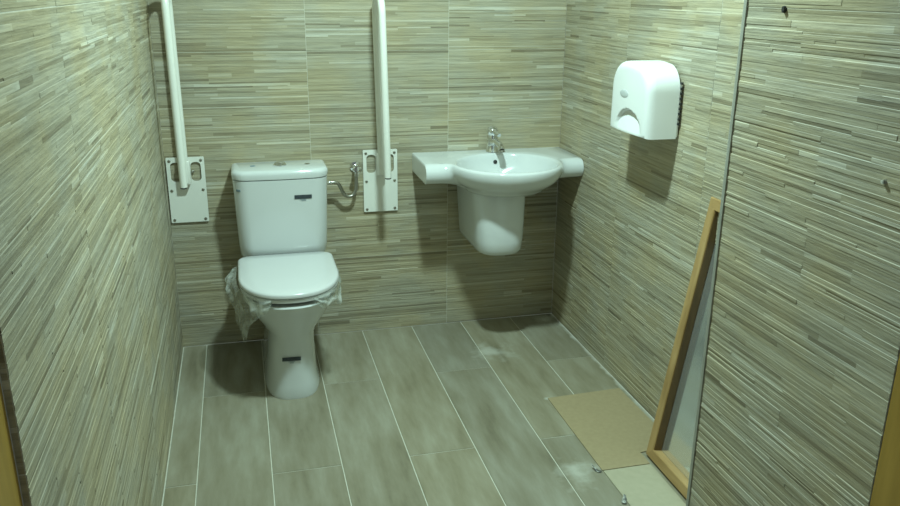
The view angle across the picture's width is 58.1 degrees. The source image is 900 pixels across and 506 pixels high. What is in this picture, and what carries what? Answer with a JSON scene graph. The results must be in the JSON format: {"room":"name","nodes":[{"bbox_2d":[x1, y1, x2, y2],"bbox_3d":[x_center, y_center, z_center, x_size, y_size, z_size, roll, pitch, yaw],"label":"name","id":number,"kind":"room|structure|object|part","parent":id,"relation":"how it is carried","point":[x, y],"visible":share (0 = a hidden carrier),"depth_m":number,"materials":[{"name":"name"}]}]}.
{"room":"public restroom","nodes":[
{"label":"public restroom","id":0,"kind":"room"},
{"bbox_2d":[0,0,182,505],"bbox_3d":[-0.870,-0.392,2.093,0.001,2.450,2.371,-4,19,-14],"label":"wall","id":1,"kind":"structure","parent":0,"point":[91,331],"depth_m":1.62,"materials":[{"name":"tile"}]},
{"bbox_2d":[0,332,30,505],"bbox_3d":[-0.583,-0.032,1.001,0.010,2.450,0.001,-4,19,-14],"label":"trim","id":2,"kind":"structure","parent":1,"relation":"attached to","point":[4,377],"depth_m":1.09,"materials":[{"name":"wood"}]},
{"bbox_2d":[0,313,685,505],"bbox_3d":[0.098,1.068,1.600,5.200,0.002,4.650,-4,19,-14],"label":"floor","id":3,"kind":"structure","parent":0,"point":[461,413],"depth_m":2.95,"materials":[{"name":"grey tile"}]},
{"bbox_2d":[231,159,338,399],"bbox_3d":[-0.644,0.092,3.228,0.386,0.828,0.670,-4,19,-14],"label":"toilet","id":4,"kind":"object","parent":3,"relation":"on","point":[287,278],"visible":1,"depth_m":3.22,"materials":[{"name":"white ceramic"}]},
{"bbox_3d":[-0.699,-0.339,3.324,0.386,0.038,0.204,-4,19,-14],"label":"cistern lid","id":5,"kind":"part","parent":4,"relation":"part of","materials":[{"name":"white ceramic"}]},
{"bbox_3d":[-0.620,0.107,3.126,0.376,0.017,0.454,-4,19,-14],"label":"seat","id":6,"kind":"part","parent":4,"relation":"part of","materials":[{"name":"white plastic"}]},
{"bbox_3d":[-0.622,0.083,3.128,0.380,0.024,0.480,-4,19,-14],"label":"lid","id":7,"kind":"part","parent":4,"relation":"part of","materials":[{"name":"white plastic"}]},
{"bbox_3d":[-0.646,0.293,3.287,0.362,0.409,0.648,-4,19,-14],"label":"bowl","id":8,"kind":"part","parent":4,"relation":"part of","materials":[{"name":"white ceramic"}]},
{"bbox_2d":[327,177,357,197],"bbox_3d":[-0.462,-0.275,3.465,0.151,0.092,0.026,-8,20,-24],"label":"supply hose","id":9,"kind":"object","parent":4,"relation":"attached to","point":[356,178],"visible":0.99,"depth_m":3.48,"materials":[{"name":"metal"}]},
{"bbox_2d":[548,388,653,470],"bbox_3d":[0.591,0.627,2.950,0.315,0.003,0.520,-4,19,-14],"label":"sheet","id":10,"kind":"object","parent":3,"relation":"on","point":[610,426],"visible":0.85,"depth_m":2.95,"materials":[{"name":"beige cardboard"}]},
{"bbox_2d":[622,494,626,503],"bbox_3d":[0.540,0.762,2.512,0.016,0.019,0.031,4,19,12],"label":"scrap","id":11,"kind":"object","parent":3,"relation":"on","point":[624,499],"visible":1,"depth_m":2.52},
{"bbox_2d":[603,464,685,505],"bbox_3d":[0.651,0.790,2.453,0.170,0.003,0.516,-4,19,-14],"label":"board","id":12,"kind":"object","parent":3,"relation":"on","point":[642,485],"visible":1,"depth_m":2.58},
{"bbox_2d":[646,197,720,498],"bbox_3d":[0.831,0.347,2.370,0.180,0.900,0.600,-4,19,-14],"label":"framed mirror","id":13,"kind":"object","parent":3,"relation":"on","point":[670,444],"visible":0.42,"depth_m":2.60,"materials":[{"name":"brown wood"}]},
{"bbox_3d":[0.761,0.759,2.487,0.044,0.041,0.600,-4,19,-14],"label":"frame rail","id":14,"kind":"part","parent":13,"relation":"part of","materials":[{"name":"brown wood"}]},
{"bbox_2d":[661,244,715,479],"bbox_3d":[0.843,0.347,2.373,0.135,0.833,0.538,-4,19,-14],"label":"mirror glass","id":15,"kind":"object","parent":13,"relation":"attached to","point":[679,401],"depth_m":2.60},
{"bbox_3d":[0.900,-0.066,2.252,0.045,0.040,0.600,-4,19,-14],"label":"frame rail","id":16,"kind":"part","parent":13,"relation":"part of","materials":[{"name":"brown wood"}]},
{"bbox_2d":[148,0,566,346],"bbox_3d":[-0.328,-0.811,3.388,1.722,2.450,0.002,-4,19,-14],"label":"wall","id":17,"kind":"structure","parent":0,"point":[261,80],"depth_m":3.49,"materials":[{"name":"tile"}]},
{"bbox_2d":[161,0,208,222],"bbox_3d":[-1.059,-0.552,3.160,0.150,0.951,0.211,-4,19,-14],"label":"grab bar","id":18,"kind":"object","parent":17,"relation":"attached to","point":[187,196],"visible":1,"depth_m":3.26,"materials":[{"name":"white metal"}]},
{"bbox_3d":[-1.057,-0.632,3.122,0.033,0.774,0.189,-4,19,-14],"label":"rail","id":19,"kind":"part","parent":18,"relation":"part of","materials":[{"name":"white metal"}]},
{"bbox_3d":[-1.087,-0.261,3.359,0.150,0.275,0.005,-4,19,-14],"label":"wall plate","id":20,"kind":"part","parent":18,"relation":"part of","materials":[{"name":"white metal"}]},
{"bbox_2d":[350,161,361,176],"bbox_3d":[-0.402,-0.357,3.475,0.046,0.057,0.069,-4,19,-14],"label":"angle valve","id":21,"kind":"object","parent":17,"relation":"attached to","point":[355,167],"visible":1,"depth_m":3.47,"materials":[{"name":"silver metal"}]},
{"bbox_3d":[-0.395,-0.356,3.450,0.041,0.032,0.018,-4,19,-14],"label":"handle","id":22,"kind":"part","parent":21,"relation":"part of","materials":[{"name":"silver metal"}]},
{"bbox_2d":[363,0,397,211],"bbox_3d":[-0.277,-0.599,3.353,0.150,0.934,0.211,-4,19,-14],"label":"grab bar","id":23,"kind":"object","parent":17,"relation":"attached to","point":[380,186],"visible":1,"depth_m":3.41,"materials":[{"name":"white metal"}]},
{"bbox_3d":[-0.304,-0.317,3.550,0.150,0.275,0.005,-4,19,-14],"label":"wall plate","id":24,"kind":"part","parent":23,"relation":"part of","materials":[{"name":"white metal"}]},
{"bbox_3d":[-0.280,-0.679,3.314,0.044,0.758,0.189,-4,19,-14],"label":"rail","id":25,"kind":"part","parent":23,"relation":"part of","materials":[{"name":"white metal"}]},
{"bbox_2d":[412,147,583,255],"bbox_3d":[0.228,-0.202,3.462,0.688,0.388,0.506,-4,19,-14],"label":"washbasin","id":26,"kind":"object","parent":17,"relation":"attached to","point":[492,188],"visible":0.98,"depth_m":3.38,"materials":[{"name":"white ceramic"}]},
{"bbox_2d":[486,126,504,152],"bbox_3d":[0.200,-0.488,3.528,0.056,0.112,0.159,-4,19,-14],"label":"mixer tap","id":27,"kind":"object","parent":26,"relation":"on","point":[494,144],"visible":1,"depth_m":3.54,"materials":[{"name":"silver metal"}]},
{"bbox_3d":[0.202,-0.520,3.523,0.021,0.025,0.064,-6,19,-20],"label":"lever","id":28,"kind":"part","parent":27,"relation":"part of","materials":[{"name":"silver metal"}]},
{"bbox_3d":[0.208,-0.469,3.517,0.033,0.050,0.113,-6,19,-18],"label":"spout","id":29,"kind":"part","parent":27,"relation":"part of","materials":[{"name":"silver metal"}]},
{"bbox_2d":[412,147,583,196],"bbox_3d":[0.229,-0.322,3.422,0.688,0.135,0.506,-4,19,-14],"label":"basin","id":30,"kind":"object","parent":26,"relation":"in","point":[519,172],"depth_m":3.41,"materials":[{"name":"white ceramic"}]},
{"bbox_2d":[551,0,743,418],"bbox_3d":[0.726,-0.600,2.771,0.002,2.450,1.784,-4,19,-14],"label":"wall","id":31,"kind":"structure","parent":0,"point":[628,231],"depth_m":3.03,"materials":[{"name":"tile"}]},
{"bbox_2d":[610,60,683,139],"bbox_3d":[0.661,-0.532,2.767,0.128,0.242,0.289,-4,19,-14],"label":"dryer","id":32,"kind":"object","parent":31,"relation":"attached to","point":[646,97],"visible":1,"depth_m":2.67,"materials":[{"name":"white plastic"}]},
{"bbox_3d":[0.718,-0.508,2.793,0.008,0.174,0.276,-4,19,-14],"label":"plate","id":33,"kind":"part","parent":32,"relation":"part of","materials":[{"name":"white plastic"}]},
{"bbox_2d":[689,0,899,505],"bbox_3d":[0.930,-0.234,1.658,0.422,2.450,0.587,-4,19,-14],"label":"wall","id":34,"kind":"structure","parent":0,"point":[803,346],"depth_m":1.66,"materials":[{"name":"tile"}]},
{"bbox_2d":[686,0,747,505],"bbox_3d":[0.667,-0.310,1.883,0.034,2.448,0.018,-4,19,-14],"label":"trim","id":35,"kind":"structure","parent":34,"relation":"attached to","point":[745,7],"depth_m":1.96,"materials":[{"name":"grey metal"}]},
{"bbox_2d":[781,6,786,12],"bbox_3d":[0.689,-0.502,1.671,0.007,0.016,0.011,-4,19,-14],"label":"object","id":36,"kind":"object","parent":34,"relation":"attached to","point":[784,8],"visible":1,"depth_m":1.67,"materials":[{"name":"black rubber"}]},
{"bbox_3d":[0.138,-0.061,1.107,5.200,2.450,0.138,-4,19,-14],"label":"wall","id":37,"kind":"structure","parent":0,"visible":0},
{"bbox_2d":[0,383,22,505],"bbox_3d":[-0.588,0.148,0.978,0.035,2.119,0.150,-4,19,-14],"label":"trim","id":38,"kind":"structure","parent":37,"relation":"attached to","point":[10,495],"depth_m":1.07,"materials":[{"name":"brown wood"}]},
{"bbox_2d":[870,355,899,505],"bbox_3d":[0.838,0.047,1.326,0.044,2.119,0.150,-4,19,-14],"label":"trim","id":39,"kind":"structure","parent":37,"relation":"attached to","point":[886,488],"depth_m":1.47,"materials":[{"name":"brown wood"}]}
]}

